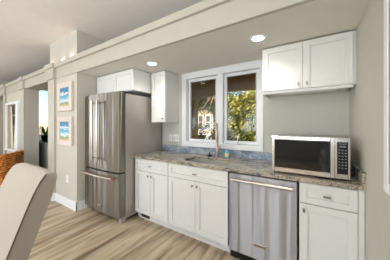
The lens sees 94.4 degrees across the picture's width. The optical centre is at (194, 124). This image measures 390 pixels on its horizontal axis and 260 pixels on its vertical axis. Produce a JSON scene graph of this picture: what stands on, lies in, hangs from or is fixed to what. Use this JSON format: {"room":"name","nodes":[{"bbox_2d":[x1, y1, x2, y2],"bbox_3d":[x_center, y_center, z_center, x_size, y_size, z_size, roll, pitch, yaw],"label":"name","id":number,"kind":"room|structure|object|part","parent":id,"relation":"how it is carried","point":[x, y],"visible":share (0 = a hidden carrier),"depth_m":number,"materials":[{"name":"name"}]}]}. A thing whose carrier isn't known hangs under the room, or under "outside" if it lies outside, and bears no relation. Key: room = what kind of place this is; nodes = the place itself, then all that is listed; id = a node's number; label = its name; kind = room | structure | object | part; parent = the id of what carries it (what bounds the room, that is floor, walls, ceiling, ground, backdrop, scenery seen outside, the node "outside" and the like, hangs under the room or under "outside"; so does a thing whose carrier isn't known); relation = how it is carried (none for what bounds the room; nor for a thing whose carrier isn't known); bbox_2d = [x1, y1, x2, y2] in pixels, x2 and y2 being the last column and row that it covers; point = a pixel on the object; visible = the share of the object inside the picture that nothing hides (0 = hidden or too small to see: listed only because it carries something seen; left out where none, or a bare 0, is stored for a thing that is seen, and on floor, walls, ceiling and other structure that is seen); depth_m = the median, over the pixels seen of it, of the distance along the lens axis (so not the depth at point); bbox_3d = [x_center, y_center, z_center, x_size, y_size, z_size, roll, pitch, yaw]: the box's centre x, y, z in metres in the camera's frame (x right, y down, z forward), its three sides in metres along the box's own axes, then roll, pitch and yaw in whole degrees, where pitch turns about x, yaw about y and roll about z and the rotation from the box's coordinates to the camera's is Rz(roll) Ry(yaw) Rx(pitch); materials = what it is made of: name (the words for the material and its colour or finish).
{"room":"kitchen","nodes":[
{"label":"kitchen","id":0,"kind":"room"},
{"bbox_2d":[0,79,11,154],"bbox_3d":[-7.204,-0.067,4.605,0.100,2.830,9.100,0,0,32],"label":"wall","id":1,"kind":"structure","parent":0,"point":[1,80],"depth_m":5.90,"materials":[{"name":"paint"}]},
{"bbox_2d":[7,89,38,165],"bbox_3d":[-4.422,0.268,4.592,1.520,2.162,0.253,0,0,32],"label":"wall partition","id":2,"kind":"structure","parent":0,"point":[31,96],"depth_m":4.22,"materials":[{"name":"paint"}]},
{"bbox_2d":[0,84,5,94],"bbox_3d":[-5.141,-0.944,4.849,0.270,0.265,0.085,0,0,32],"label":"trim","id":3,"kind":"structure","parent":2,"relation":"attached to","point":[2,86],"depth_m":4.79,"materials":[{"name":"beige paint"}]},
{"bbox_2d":[3,94,6,153],"bbox_3d":[-5.128,0.268,4.869,0.190,2.162,0.032,0,0,32],"label":"trim","id":4,"kind":"structure","parent":2,"relation":"attached to","point":[4,95],"depth_m":4.83,"materials":[{"name":"beige paint"}]},
{"bbox_2d":[4,101,20,151],"bbox_3d":[-4.573,0.049,4.502,1.140,1.220,0.064,0,0,32],"label":"window","id":5,"kind":"structure","parent":2,"relation":"in","point":[17,103],"depth_m":4.22,"materials":[{"name":"white paint"}]},
{"bbox_2d":[18,76,24,89],"bbox_3d":[-3.936,-0.944,4.097,0.250,0.265,0.072,0,0,32],"label":"trim","id":6,"kind":"structure","parent":2,"relation":"attached to","point":[20,79],"depth_m":4.05,"materials":[{"name":"beige paint"}]},
{"bbox_2d":[21,89,24,162],"bbox_3d":[-3.924,0.268,4.117,0.170,2.162,0.019,0,0,32],"label":"trim","id":7,"kind":"structure","parent":2,"relation":"attached to","point":[22,90],"depth_m":4.08,"materials":[{"name":"beige paint"}]},
{"bbox_3d":[-4.477,0.049,4.664,0.888,1.118,0.170,0,0,32],"label":"niche shelf","id":8,"kind":"object","parent":2,"relation":"attached to","visible":0},
{"bbox_2d":[11,106,13,147],"bbox_3d":[-4.812,0.049,4.756,0.215,1.116,0.030,0,0,32],"label":"curtain","id":9,"kind":"object","parent":8,"relation":"hanging from","point":[12,131],"visible":0.94,"depth_m":4.75,"materials":[{"name":"white fabric"}]},
{"bbox_2d":[41,135,47,141],"bbox_3d":[-4.051,0.363,4.898,0.210,0.170,0.210,0,0,32],"label":"pot","id":10,"kind":"object","parent":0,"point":[44,138],"depth_m":4.82,"materials":[{"name":"black ceramic"}]},
{"bbox_2d":[56,30,105,201],"bbox_3d":[-1.900,-0.067,3.417,0.740,2.830,0.957,0,0,32],"label":"wall","id":11,"kind":"structure","parent":0,"point":[70,160],"depth_m":2.91,"materials":[{"name":"paint"}]},
{"bbox_2d":[48,79,55,192],"bbox_3d":[-2.587,0.268,3.265,0.260,2.162,0.032,0,0,32],"label":"trim","id":12,"kind":"structure","parent":11,"relation":"attached to","point":[51,83],"depth_m":3.21,"materials":[{"name":"beige paint"}]},
{"bbox_2d":[50,42,55,62],"bbox_3d":[-2.514,-1.246,3.372,0.310,0.470,0.220,0,0,32],"label":"trim","id":13,"kind":"structure","parent":11,"relation":"on","point":[52,46],"depth_m":3.28,"materials":[{"name":"paint"}]},
{"bbox_2d":[57,81,73,111],"bbox_3d":[-2.143,-0.462,2.980,0.495,0.470,0.040,0,0,32],"label":"painting","id":14,"kind":"object","parent":11,"relation":"attached to","point":[65,91],"visible":1,"depth_m":2.93,"materials":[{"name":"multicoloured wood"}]},
{"bbox_2d":[60,87,68,105],"bbox_3d":[-2.146,-0.462,2.975,0.335,0.310,0.008,0,0,32],"label":"picture","id":15,"kind":"object","parent":14,"relation":"attached to","point":[64,91],"depth_m":2.97,"materials":[{"name":"paper"}]},
{"bbox_2d":[57,116,73,145],"bbox_3d":[-2.143,0.099,2.980,0.495,0.470,0.040,0,0,32],"label":"painting","id":16,"kind":"object","parent":11,"relation":"attached to","point":[65,125],"visible":1,"depth_m":2.93,"materials":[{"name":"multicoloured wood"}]},
{"bbox_2d":[60,122,68,139],"bbox_3d":[-2.146,0.099,2.975,0.335,0.310,0.008,0,0,32],"label":"picture","id":17,"kind":"object","parent":16,"relation":"attached to","point":[64,126],"depth_m":2.97,"materials":[{"name":"paper"}]},
{"bbox_2d":[55,193,86,211],"bbox_3d":[-1.925,1.277,3.363,0.755,0.143,0.874,0,0,32],"label":"baseboard","id":18,"kind":"structure","parent":11,"relation":"attached to","point":[76,206],"depth_m":2.91,"materials":[{"name":"white paint"}]},
{"bbox_2d":[0,0,203,80],"bbox_3d":[-3.423,-1.532,2.219,9.042,0.100,9.300,0,0,32],"label":"ceiling","id":19,"kind":"structure","parent":0,"point":[28,28],"depth_m":2.62,"materials":[{"name":"paint"}]},
{"bbox_2d":[28,200,240,259],"bbox_3d":[-3.423,1.379,2.219,8.842,0.060,9.100,0,0,32],"label":"floor","id":20,"kind":"structure","parent":0,"point":[64,233],"depth_m":2.10,"materials":[{"name":"brown wood"}]},
{"bbox_2d":[0,150,23,185],"bbox_3d":[-3.574,0.921,3.139,0.735,0.855,0.702,0,0,-16],"label":"wicker armchair","id":21,"kind":"object","parent":20,"relation":"on","point":[8,160],"visible":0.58,"depth_m":3.09,"materials":[{"name":"wicker"}]},
{"bbox_2d":[0,163,56,259],"bbox_3d":[-1.151,0.795,0.806,0.501,1.106,0.733,0,0,32],"label":"dining chair","id":22,"kind":"object","parent":20,"relation":"on","point":[26,191],"visible":1,"depth_m":0.92,"materials":[{"name":"beige fabric"}]},
{"bbox_2d":[39,140,47,168],"bbox_3d":[-3.986,0.898,4.852,1.580,0.900,0.448,0,0,32],"label":"base cabinet","id":23,"kind":"object","parent":20,"relation":"on","point":[43,146],"visible":0.06,"depth_m":4.51,"materials":[{"name":"grey paint"}]},
{"bbox_2d":[39,126,47,141],"bbox_3d":[-4.061,0.239,4.884,0.501,0.420,0.483,0,0,32],"label":"potted fern","id":24,"kind":"object","parent":23,"relation":"on","point":[44,137],"visible":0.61,"depth_m":4.83,"materials":[{"name":"green plant"}]},
{"bbox_2d":[80,91,160,223],"bbox_3d":[-1.200,0.443,2.952,0.890,1.812,0.928,0,0,32],"label":"refrigerator","id":25,"kind":"object","parent":20,"relation":"on","point":[119,126],"visible":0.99,"depth_m":2.57,"materials":[{"name":"silver metal"}]},
{"bbox_3d":[-1.560,0.099,2.797,0.447,1.100,0.110,0,0,32],"label":"door","id":26,"kind":"part","parent":25,"relation":"part of","materials":[{"name":"silver metal"}]},
{"bbox_3d":[-1.482,0.081,2.645,0.027,0.865,0.088,0,0,32],"label":"handle","id":27,"kind":"part","parent":25,"relation":"part of","materials":[{"name":"metal"}]},
{"bbox_3d":[-1.420,0.721,2.612,0.793,0.027,0.118,0,0,32],"label":"freezer handle","id":28,"kind":"part","parent":25,"relation":"part of","materials":[{"name":"metal"}]},
{"bbox_3d":[-1.372,0.081,2.575,0.027,0.865,0.088,0,0,32],"label":"handle","id":29,"kind":"part","parent":25,"relation":"part of","materials":[{"name":"metal"}]},
{"bbox_3d":[-1.372,0.966,2.679,0.890,0.595,0.110,0,0,32],"label":"freezer drawer","id":30,"kind":"part","parent":25,"relation":"part of","materials":[{"name":"silver metal"}]},
{"bbox_3d":[-1.181,0.099,2.558,0.437,1.100,0.110,0,0,32],"label":"door","id":31,"kind":"part","parent":25,"relation":"part of","materials":[{"name":"silver metal"}]},
{"bbox_2d":[135,158,170,228],"bbox_3d":[-0.450,0.909,2.688,0.620,0.879,0.635,0,0,32],"label":"base cabinet","id":32,"kind":"object","parent":20,"relation":"on","point":[151,176],"visible":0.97,"depth_m":2.43,"materials":[{"name":"white paint"}]},
{"bbox_3d":[-0.730,0.947,2.533,0.304,0.593,0.020,0,0,32],"label":"door","id":33,"kind":"part","parent":32,"relation":"part of","materials":[{"name":"white paint"}]},
{"bbox_3d":[-0.600,0.562,2.451,0.612,0.164,0.020,0,0,32],"label":"drawer","id":34,"kind":"part","parent":32,"relation":"part of","materials":[{"name":"white paint"}]},
{"bbox_3d":[-0.469,0.947,2.369,0.304,0.593,0.020,0,0,32],"label":"door","id":35,"kind":"part","parent":32,"relation":"part of","materials":[{"name":"white paint"}]},
{"bbox_2d":[168,163,229,251],"bbox_3d":[0.154,0.908,2.306,0.804,0.880,0.635,0,0,32],"label":"base cabinet","id":36,"kind":"object","parent":20,"relation":"on","point":[198,197],"visible":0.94,"depth_m":2.04,"materials":[{"name":"white paint"}]},
{"bbox_3d":[-0.164,0.947,2.176,0.396,0.593,0.020,0,0,32],"label":"door","id":37,"kind":"part","parent":36,"relation":"part of","materials":[{"name":"white paint"}]},
{"bbox_3d":[0.005,0.562,2.070,0.796,0.164,0.020,0,0,32],"label":"drawer","id":38,"kind":"part","parent":36,"relation":"part of","materials":[{"name":"white paint"}]},
{"bbox_3d":[0.174,0.947,1.963,0.396,0.593,0.020,0,0,32],"label":"door","id":39,"kind":"part","parent":36,"relation":"part of","materials":[{"name":"white paint"}]},
{"bbox_2d":[133,150,365,190],"bbox_3d":[0.326,0.453,2.201,2.481,0.032,0.635,0,0,32],"label":"countertop","id":40,"kind":"structure","parent":36,"relation":"on","point":[239,165],"depth_m":1.89,"materials":[{"name":"stone"}]},
{"bbox_2d":[188,159,232,164],"bbox_3d":[0.177,0.553,2.229,0.640,0.168,0.400,0,0,32],"label":"sink","id":41,"kind":"object","parent":40,"relation":"in","point":[208,161],"visible":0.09,"depth_m":2.41,"materials":[{"name":"metal"}]},
{"bbox_2d":[215,123,219,157],"bbox_3d":[0.302,0.208,2.371,0.068,0.457,0.174,0,0,2],"label":"faucet","id":42,"kind":"object","parent":40,"relation":"on","point":[217,142],"visible":1,"depth_m":2.41,"materials":[{"name":"silver metal"}]},
{"bbox_2d":[225,146,228,157],"bbox_3d":[0.424,0.359,2.387,0.056,0.155,0.056,0,0,32],"label":"soap bottle","id":43,"kind":"object","parent":40,"relation":"on","point":[226,150],"visible":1,"depth_m":2.37,"materials":[{"name":"blue plastic"}]},
{"bbox_2d":[272,134,349,179],"bbox_3d":[1.050,0.270,1.685,0.554,0.334,0.408,0,0,32],"label":"microwave","id":44,"kind":"object","parent":40,"relation":"on","point":[314,155],"visible":1,"depth_m":1.50,"materials":[{"name":"silver metal"}]},
{"bbox_3d":[0.905,0.258,1.548,0.410,0.250,0.016,0,0,32],"label":"door glass","id":45,"kind":"part","parent":44,"relation":"part of","materials":[{"name":"black glass"}]},
{"bbox_3d":[1.057,0.263,1.694,0.548,0.315,0.386,0,0,32],"label":"casing","id":46,"kind":"part","parent":44,"relation":"part of","materials":[{"name":"silver metal"}]},
{"bbox_3d":[1.143,0.260,1.399,0.065,0.246,0.018,0,0,32],"label":"control panel","id":47,"kind":"part","parent":44,"relation":"part of","materials":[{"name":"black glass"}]},
{"bbox_2d":[350,160,365,185],"bbox_3d":[1.366,0.388,1.547,0.022,0.098,0.631,0,0,32],"label":"side splash","id":48,"kind":"object","parent":40,"relation":"on","point":[357,172],"visible":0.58,"depth_m":1.39,"materials":[{"name":"stone"}]},
{"bbox_2d":[229,172,298,259],"bbox_3d":[0.744,0.907,1.899,0.608,0.872,0.654,0,0,32],"label":"dishwasher","id":49,"kind":"object","parent":20,"relation":"on","point":[263,211],"visible":0.98,"depth_m":1.66,"materials":[{"name":"silver metal"}]},
{"bbox_3d":[0.626,1.304,1.712,0.600,0.080,0.035,0,0,32],"label":"toe panel","id":50,"kind":"part","parent":49,"relation":"part of","materials":[{"name":"black plastic"}]},
{"bbox_3d":[0.589,0.536,1.648,0.547,0.026,0.064,0,0,32],"label":"handle","id":51,"kind":"part","parent":49,"relation":"part of","materials":[{"name":"metal"}]},
{"bbox_2d":[298,181,298,259],"bbox_3d":[0.777,0.902,1.951,0.608,0.852,0.530,0,0,32],"label":"tub","id":52,"kind":"object","parent":49,"relation":"in","point":[298,181],"depth_m":1.64,"materials":[{"name":"plastic"}]},
{"bbox_2d":[299,182,364,259],"bbox_3d":[1.198,0.909,1.647,0.409,0.879,0.635,0,0,32],"label":"base cabinet","id":53,"kind":"object","parent":20,"relation":"on","point":[331,219],"visible":0.94,"depth_m":1.41,"materials":[{"name":"white paint"}]},
{"bbox_3d":[1.035,0.562,1.420,0.367,0.164,0.020,0,0,32],"label":"drawer","id":54,"kind":"part","parent":53,"relation":"part of","materials":[{"name":"white paint"}]},
{"bbox_3d":[1.035,0.947,1.420,0.367,0.593,0.020,0,0,32],"label":"door","id":55,"kind":"part","parent":53,"relation":"part of","materials":[{"name":"white paint"}]},
{"bbox_2d":[0,0,314,99],"bbox_3d":[-2.637,-0.912,3.464,8.842,0.198,0.275,0,0,32],"label":"beam","id":56,"kind":"structure","parent":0,"point":[234,12],"depth_m":1.74,"materials":[{"name":"beige paint"}]},
{"bbox_2d":[44,63,55,80],"bbox_3d":[-2.599,-0.944,3.245,0.340,0.265,0.085,0,0,32],"label":"trim","id":57,"kind":"structure","parent":56,"relation":"attached to","point":[50,71],"depth_m":3.19,"materials":[{"name":"beige paint"}]},
{"bbox_2d":[0,0,232,89],"bbox_3d":[-2.710,-1.034,3.349,8.842,0.075,0.068,0,0,32],"label":"cap","id":58,"kind":"object","parent":56,"relation":"attached to","point":[205,5],"depth_m":1.97,"materials":[{"name":"beige paint"}]},
{"bbox_2d":[80,0,370,76],"bbox_3d":[-0.142,-0.893,2.321,3.402,0.160,0.934,0,0,32],"label":"ceiling","id":59,"kind":"structure","parent":0,"point":[231,45],"depth_m":1.70,"materials":[{"name":"paint"}]},
{"bbox_2d":[146,61,157,65],"bbox_3d":[-0.570,-0.810,2.399,0.164,0.006,0.164,0,0,32],"label":"recessed light","id":60,"kind":"object","parent":59,"relation":"in","point":[150,63],"visible":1,"depth_m":2.38,"materials":[{"name":"white plastic"}]},
{"bbox_2d":[249,34,266,41],"bbox_3d":[0.592,-0.810,1.696,0.164,0.006,0.164,0,0,32],"label":"recessed light","id":61,"kind":"object","parent":59,"relation":"in","point":[258,37],"visible":1,"depth_m":1.69,"materials":[{"name":"white plastic"}]},
{"bbox_2d":[252,36,263,40],"bbox_3d":[0.592,-0.810,1.696,0.102,0.005,0.102,0,0,32],"label":"diffuser","id":62,"kind":"object","parent":61,"relation":"attached to","point":[254,38],"depth_m":1.69,"materials":[{"name":"white plastic"}]},
{"bbox_2d":[151,75,348,152],"bbox_3d":[0.181,-0.067,2.740,3.502,2.830,0.120,0,0,32],"label":"wall","id":63,"kind":"structure","parent":0,"point":[325,113],"depth_m":2.04,"materials":[{"name":"paint"}]},
{"bbox_2d":[97,69,151,97],"bbox_3d":[-1.096,-0.650,3.088,0.940,0.307,0.653,0,0,32],"label":"upper cabinet","id":64,"kind":"object","parent":63,"relation":"attached to","point":[134,81],"visible":0.73,"depth_m":2.75,"materials":[{"name":"white paint"}]},
{"bbox_3d":[-1.463,-0.650,2.945,0.466,0.299,0.020,0,0,32],"label":"door","id":65,"kind":"part","parent":64,"relation":"part of","materials":[{"name":"white paint"}]},
{"bbox_3d":[-1.067,-0.650,2.695,0.466,0.299,0.020,0,0,32],"label":"door","id":66,"kind":"part","parent":64,"relation":"part of","materials":[{"name":"white paint"}]},
{"bbox_2d":[152,71,178,122],"bbox_3d":[-0.481,-0.420,2.873,0.280,0.767,0.361,0,0,32],"label":"upper cabinet","id":67,"kind":"object","parent":63,"relation":"attached to","point":[165,84],"visible":1,"depth_m":2.78,"materials":[{"name":"white paint"}]},
{"bbox_3d":[-0.557,-0.420,2.752,0.274,0.759,0.020,0,0,32],"label":"door","id":68,"kind":"part","parent":67,"relation":"part of","materials":[{"name":"white paint"}]},
{"bbox_2d":[173,134,178,140],"bbox_3d":[-0.312,0.215,2.975,0.115,0.114,0.009,0,0,32],"label":"light switch","id":69,"kind":"object","parent":63,"relation":"attached to","point":[175,136],"visible":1,"depth_m":2.98,"materials":[{"name":"white plastic"}]},
{"bbox_2d":[162,144,271,160],"bbox_3d":[0.480,0.388,2.467,2.458,0.098,0.021,0,0,32],"label":"backsplash","id":70,"kind":"structure","parent":63,"relation":"attached to","point":[267,156],"depth_m":2.52,"materials":[{"name":"tile"}]},
{"bbox_2d":[182,59,263,151],"bbox_3d":[0.343,-0.237,2.600,1.245,1.148,0.185,0,0,32],"label":"window","id":71,"kind":"structure","parent":63,"relation":"in","point":[220,74],"depth_m":2.55,"materials":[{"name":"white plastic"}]},
{"bbox_3d":[0.126,-0.227,2.763,0.523,0.978,0.040,0,0,32],"label":"sash","id":72,"kind":"part","parent":71,"relation":"part of","materials":[{"name":"white wood"}]},
{"bbox_3d":[0.627,-0.227,2.447,0.488,0.978,0.040,0,0,32],"label":"sash","id":73,"kind":"part","parent":71,"relation":"part of","materials":[{"name":"white wood"}]},
{"bbox_2d":[262,30,355,97],"bbox_3d":[1.123,-0.564,1.856,0.764,0.480,0.369,0,0,32],"label":"upper cabinet","id":74,"kind":"object","parent":63,"relation":"attached to","point":[328,63],"visible":1,"depth_m":1.70,"materials":[{"name":"white paint"}]},
{"bbox_3d":[0.879,-0.576,1.836,0.368,0.448,0.020,0,0,32],"label":"door","id":75,"kind":"part","parent":74,"relation":"part of","materials":[{"name":"white paint"}]},
{"bbox_3d":[1.127,-0.336,1.880,0.745,0.024,0.322,0,0,32],"label":"light rail","id":76,"kind":"part","parent":74,"relation":"part of","materials":[{"name":"white paint"}]},
{"bbox_2d":[280,89,336,95],"bbox_3d":[1.130,-0.335,1.829,0.480,0.024,0.140,0,0,32],"label":"light","id":77,"kind":"object","parent":74,"relation":"on","point":[328,90],"depth_m":1.81,"materials":[{"name":"white plastic"}]},
{"bbox_3d":[1.193,-0.576,1.638,0.368,0.448,0.020,0,0,32],"label":"door","id":78,"kind":"part","parent":74,"relation":"part of","materials":[{"name":"white paint"}]},
{"bbox_2d":[349,0,389,259],"bbox_3d":[-0.241,-0.067,-1.117,0.100,2.830,6.854,0,0,32],"label":"wall","id":79,"kind":"structure","parent":0,"point":[366,98],"depth_m":1.17,"materials":[{"name":"paint"}]},
{"bbox_2d":[384,0,389,194],"bbox_3d":[0.759,-0.211,0.573,0.012,1.120,0.880,0,0,32],"label":"window frame","id":80,"kind":"structure","parent":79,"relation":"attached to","point":[386,2],"depth_m":0.90,"materials":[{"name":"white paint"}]},
{"label":"outside","id":81,"kind":"structure","parent":0,"visible":0},
{"bbox_3d":[-2.013,2.699,24.919,90.000,0.300,100.000,0,0,32],"label":"ground","id":82,"kind":"structure","parent":81,"visible":0},
{"bbox_2d":[197,92,231,138],"bbox_3d":[1.643,-0.527,16.217,3.806,6.159,2.209,0,0,24],"label":"broadleaf tree","id":83,"kind":"object","parent":82,"relation":"on","point":[212,109],"visible":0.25,"depth_m":16.09,"materials":[{"name":"green plant"}]},
{"bbox_2d":[198,95,230,139],"bbox_3d":[1.306,0.219,11.228,2.490,4.669,2.464,0,0,-30],"label":"palm tree","id":84,"kind":"object","parent":82,"relation":"on","point":[211,98],"visible":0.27,"depth_m":11.19,"materials":[{"name":"green plant"}]},
{"bbox_2d":[198,95,239,140],"bbox_3d":[1.077,-0.751,24.802,7.950,6.600,10.100,0,0,32],"label":"building","id":85,"kind":"structure","parent":82,"relation":"on","point":[208,118],"depth_m":20.58,"materials":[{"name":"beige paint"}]},
{"bbox_3d":[0.675,-0.241,20.840,0.520,1.460,0.030,0,0,32],"label":"pane","id":86,"kind":"part","parent":85,"relation":"part of","materials":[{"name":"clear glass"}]},
{"bbox_3d":[1.500,-0.241,20.320,0.470,1.460,0.030,0,0,32],"label":"pane","id":87,"kind":"part","parent":85,"relation":"part of","materials":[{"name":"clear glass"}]},
{"bbox_2d":[198,122,255,141],"bbox_3d":[1.182,1.397,7.126,3.438,3.072,1.356,0,0,32],"label":"shrub","id":88,"kind":"object","parent":82,"relation":"on","point":[206,125],"visible":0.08,"depth_m":7.08,"materials":[{"name":"green plant"}]},
{"bbox_2d":[228,90,255,141],"bbox_3d":[3.469,-0.540,8.416,4.693,6.194,3.058,0,0,32],"label":"broadleaf tree","id":89,"kind":"object","parent":82,"relation":"on","point":[240,110],"visible":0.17,"depth_m":8.15,"materials":[{"name":"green plant"}]},
{"bbox_3d":[0.027,-1.311,4.260,10.500,0.080,2.266,0,0,32],"label":"ceiling","id":90,"kind":"structure","parent":0,"visible":0},
{"bbox_2d":[192,73,255,100],"bbox_3d":[0.512,-0.972,5.027,10.500,0.599,0.150,0,0,32],"label":"beam","id":91,"kind":"structure","parent":90,"relation":"attached to","point":[200,90],"depth_m":4.70,"materials":[{"name":"brown paint"}]},
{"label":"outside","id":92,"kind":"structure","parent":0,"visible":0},
{"bbox_3d":[0.017,1.489,4.243,10.500,0.120,2.206,0,0,32],"label":"floor","id":93,"kind":"structure","parent":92,"visible":0},
{"bbox_2d":[192,100,197,138],"bbox_3d":[-0.029,0.358,5.369,0.180,2.140,0.170,0,0,32],"label":"porch post","id":94,"kind":"object","parent":93,"relation":"on","point":[194,102],"visible":0.44,"depth_m":5.28,"materials":[{"name":"brown paint"}]}
]}

